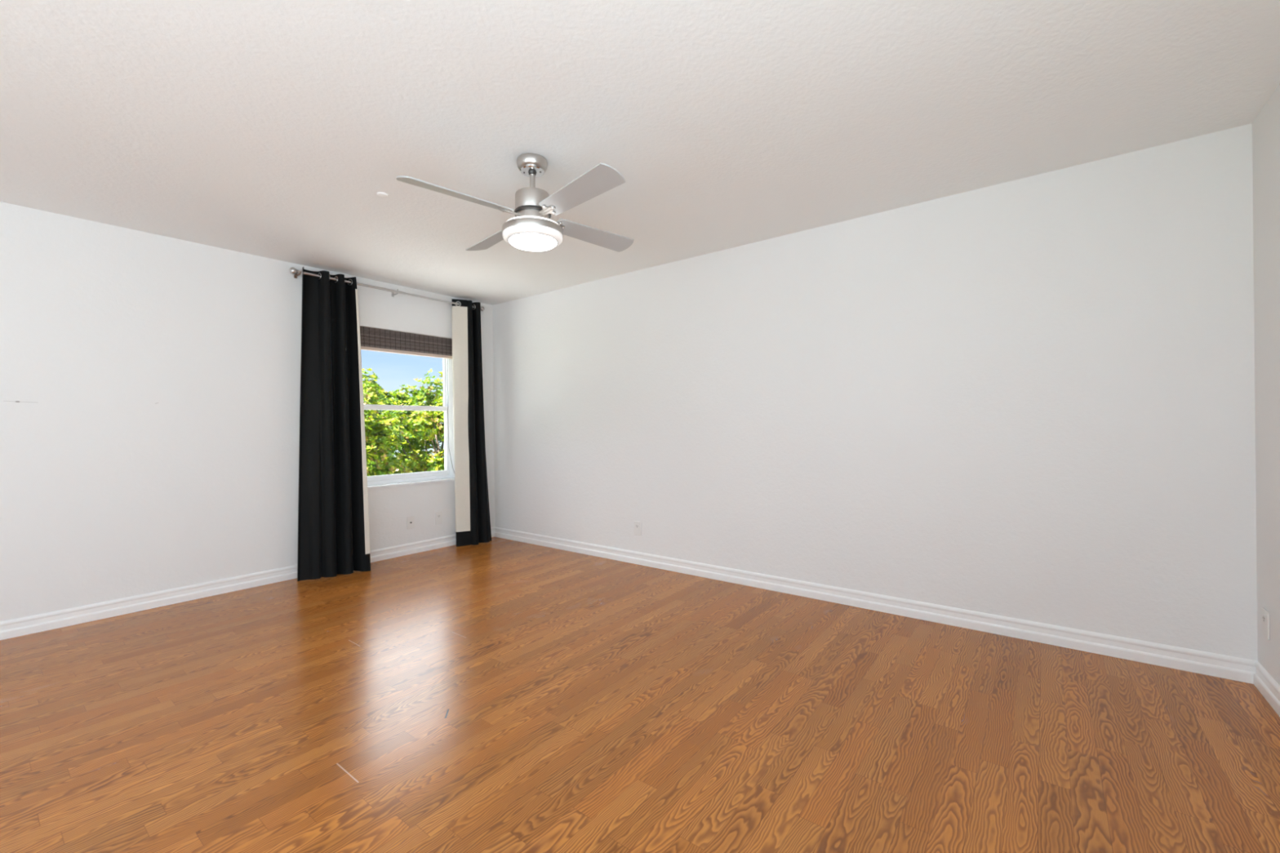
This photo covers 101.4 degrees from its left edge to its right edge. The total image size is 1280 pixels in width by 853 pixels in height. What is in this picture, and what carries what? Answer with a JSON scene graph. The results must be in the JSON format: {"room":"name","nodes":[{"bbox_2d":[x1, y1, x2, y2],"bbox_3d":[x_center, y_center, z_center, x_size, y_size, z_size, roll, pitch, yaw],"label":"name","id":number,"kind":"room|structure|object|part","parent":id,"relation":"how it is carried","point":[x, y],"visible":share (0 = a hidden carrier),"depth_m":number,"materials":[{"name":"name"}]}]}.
{"room":"empty bedroom","nodes":[
{"label":"empty bedroom","id":0,"kind":"room"},
{"bbox_2d":[0,201,494,621],"bbox_3d":[-3.470,-0.022,3.208,0.200,2.660,6.444,-1,0,38],"label":"wall","id":1,"kind":"structure","parent":0,"point":[150,383],"depth_m":3.41,"materials":[{"name":"paint"}]},
{"bbox_2d":[0,526,495,639],"bbox_3d":[-3.372,1.137,3.143,0.016,0.100,6.044,-1,0,38],"label":"baseboard","id":2,"kind":"structure","parent":1,"relation":"attached to","point":[18,627],"depth_m":3.46,"materials":[{"name":"white wood"}]},
{"bbox_2d":[288,267,484,311],"bbox_3d":[-2.148,-1.185,4.681,0.113,0.064,1.745,-1,0,38],"label":"curtain rod","id":3,"kind":"object","parent":1,"relation":"attached to","point":[294,271],"visible":0.84,"depth_m":4.48,"materials":[{"name":"silver metal"}]},
{"bbox_2d":[297,266,370,581],"bbox_3d":[-2.428,-0.021,4.129,0.237,2.397,0.470,-1,0,38],"label":"curtain","id":4,"kind":"object","parent":3,"relation":"hanging from","point":[334,531],"visible":1,"depth_m":4.12,"materials":[{"name":"black fabric"}]},
{"bbox_2d":[451,298,491,546],"bbox_3d":[-1.657,-0.032,5.198,0.157,2.403,0.367,-1,0,44],"label":"curtain","id":5,"kind":"object","parent":3,"relation":"hanging from","point":[473,522],"visible":1,"depth_m":5.14,"materials":[{"name":"black fabric"}]},
{"bbox_2d":[364,358,454,489],"bbox_3d":[-2.167,-0.155,4.864,0.193,1.400,0.990,-1,0,38],"label":"window","id":6,"kind":"structure","parent":1,"relation":"in","point":[440,476],"depth_m":5.08,"materials":[{"name":"white plastic"}]},
{"bbox_3d":[-2.190,0.151,4.885,0.030,0.678,0.884,-1,0,38],"label":"sash","id":7,"kind":"part","parent":6,"relation":"part of","materials":[{"name":"white plastic"}]},
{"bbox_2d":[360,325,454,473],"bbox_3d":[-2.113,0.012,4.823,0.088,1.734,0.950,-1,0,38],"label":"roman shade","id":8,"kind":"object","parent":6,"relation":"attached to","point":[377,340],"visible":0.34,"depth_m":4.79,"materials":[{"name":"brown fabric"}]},
{"bbox_3d":[-2.141,-0.840,4.838,0.040,0.029,0.950,-1,0,38],"label":"head rail","id":9,"kind":"part","parent":8,"relation":"part of","materials":[{"name":"brown wood"}]},
{"bbox_3d":[-1.849,0.086,5.159,0.084,1.510,0.019,-1,0,12],"label":"lift cord","id":10,"kind":"part","parent":8,"relation":"part of","materials":[{"name":"white fabric"}]},
{"bbox_3d":[-2.124,0.534,4.837,0.102,0.020,0.990,-1,0,38],"label":"sill","id":11,"kind":"part","parent":6,"relation":"part of","materials":[{"name":"white stone"}]},
{"bbox_3d":[-2.225,-0.479,4.907,0.030,0.671,0.884,-1,0,38],"label":"sash","id":12,"kind":"part","parent":6,"relation":"part of","materials":[{"name":"clear glass"}]},
{"bbox_2d":[406,515,414,528],"bbox_3d":[-2.095,0.887,4.798,0.020,0.115,0.070,-1,0,38],"label":"cable wall plate","id":13,"kind":"object","parent":1,"relation":"attached to","point":[411,520],"visible":1,"depth_m":4.80,"materials":[{"name":"white plastic"}]},
{"bbox_2d":[435,511,442,524],"bbox_3d":[-1.941,0.886,5.034,0.042,0.115,0.070,-1,0,38],"label":"wall outlet","id":14,"kind":"object","parent":1,"relation":"attached to","point":[438,516],"visible":1,"depth_m":5.02,"materials":[{"name":"white plastic"}]},
{"bbox_2d":[0,536,1279,852],"bbox_3d":[-1.266,1.225,1.519,5.334,0.120,6.044,-1,0,38],"label":"floor","id":15,"kind":"structure","parent":0,"point":[499,695],"depth_m":1.99,"materials":[{"name":"brown wood"}]},
{"bbox_2d":[0,0,1279,305],"bbox_3d":[-1.292,-1.325,1.519,5.334,0.100,6.044,-1,0,38],"label":"ceiling","id":16,"kind":"structure","parent":0,"point":[271,129],"depth_m":2.13,"materials":[{"name":"paint"}]},
{"bbox_2d":[376,191,388,197],"bbox_3d":[-1.418,-1.268,2.889,0.060,0.009,0.060,-1,0,38],"label":"cap","id":17,"kind":"object","parent":16,"relation":"attached to","point":[380,194],"visible":1,"depth_m":2.88,"materials":[{"name":"white plastic"}]},
{"bbox_2d":[395,153,633,252],"bbox_3d":[-0.520,-1.076,2.540,0.946,0.413,0.946,-1,0,2],"label":"ceiling fan","id":18,"kind":"object","parent":16,"relation":"hanging from","point":[531,229],"visible":1,"depth_m":2.46,"materials":[{"name":"silver metal"}]},
{"bbox_3d":[-0.799,-1.005,2.289,0.500,0.040,0.130,-1,0,-45],"label":"blade","id":19,"kind":"part","parent":18,"relation":"part of","materials":[{"name":"silver metal"}]},
{"bbox_3d":[-0.771,-1.005,2.820,0.130,0.040,0.500,-1,0,-45],"label":"blade","id":20,"kind":"part","parent":18,"relation":"part of","materials":[{"name":"silver metal"}]},
{"bbox_3d":[-0.518,-0.908,2.540,0.285,0.031,0.285,-1,0,38],"label":"lamp shade","id":21,"kind":"part","parent":18,"relation":"part of","materials":[{"name":"white glass"}]},
{"bbox_3d":[-0.268,-1.010,2.260,0.130,0.040,0.500,-1,0,-45],"label":"blade","id":22,"kind":"part","parent":18,"relation":"part of","materials":[{"name":"silver metal"}]},
{"bbox_3d":[-0.239,-1.010,2.792,0.500,0.040,0.130,-1,0,-45],"label":"blade","id":23,"kind":"part","parent":18,"relation":"part of","materials":[{"name":"silver metal"}]},
{"bbox_2d":[492,123,1257,660],"bbox_3d":[0.707,-0.065,3.930,5.534,2.660,0.200,-1,0,38],"label":"wall","id":24,"kind":"structure","parent":0,"point":[1032,398],"depth_m":2.98,"materials":[{"name":"paint"}]},
{"bbox_2d":[634,520,640,535],"bbox_3d":[-0.011,0.856,4.379,0.070,0.115,0.042,-1,0,38],"label":"wall outlet","id":25,"kind":"object","parent":24,"relation":"attached to","point":[637,524],"visible":1,"depth_m":4.36,"materials":[{"name":"white plastic"}]},
{"bbox_2d":[494,526,1257,684],"bbox_3d":[0.580,1.096,3.901,5.318,0.100,0.016,-1,0,38],"label":"baseboard","id":26,"kind":"structure","parent":24,"relation":"attached to","point":[1228,667],"depth_m":2.98,"materials":[{"name":"white wood"}]},
{"bbox_2d":[1252,84,1279,685],"bbox_3d":[0.851,-0.067,-0.250,0.200,2.660,6.244,-1,0,38],"label":"wall","id":27,"kind":"structure","parent":0,"point":[1266,126],"depth_m":2.15,"materials":[{"name":"paint"}]},
{"bbox_2d":[1262,607,1270,639],"bbox_3d":[2.618,0.825,2.174,0.042,0.115,0.070,-1,0,38],"label":"wall outlet","id":28,"kind":"object","parent":27,"relation":"attached to","point":[1265,614],"visible":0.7,"depth_m":2.17,"materials":[{"name":"white plastic"}]},
{"bbox_2d":[1253,662,1279,716],"bbox_3d":[0.834,1.093,-0.111,0.016,0.100,6.028,-1,0,38],"label":"baseboard","id":29,"kind":"structure","parent":27,"relation":"attached to","point":[1264,682],"depth_m":2.15,"materials":[{"name":"white wood"}]},
{"label":"outside","id":30,"kind":"structure","parent":0,"visible":0},
{"bbox_3d":[-21.037,4.573,25.730,55.183,0.200,75.000,-1,0,38],"label":"ground","id":31,"kind":"structure","parent":30,"visible":0},
{"bbox_2d":[362,382,412,484],"bbox_3d":[-5.337,1.617,9.129,2.635,5.414,2.583,-1,0,9],"label":"tree","id":32,"kind":"object","parent":31,"relation":"on","point":[376,437],"visible":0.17,"depth_m":9.19,"materials":[{"name":"green plant"}]},
{"bbox_2d":[361,368,444,471],"bbox_3d":[-6.613,1.457,12.389,2.789,5.754,4.145,-1,0,17],"label":"tree","id":33,"kind":"object","parent":31,"relation":"on","point":[392,397],"visible":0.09,"depth_m":12.86,"materials":[{"name":"green plant"}]},
{"bbox_2d":[381,368,444,481],"bbox_3d":[-4.162,1.550,11.256,2.497,5.518,2.625,-1,0,38],"label":"tree","id":34,"kind":"object","parent":31,"relation":"on","point":[431,425],"visible":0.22,"depth_m":10.85,"materials":[{"name":"green plant"}]}
]}

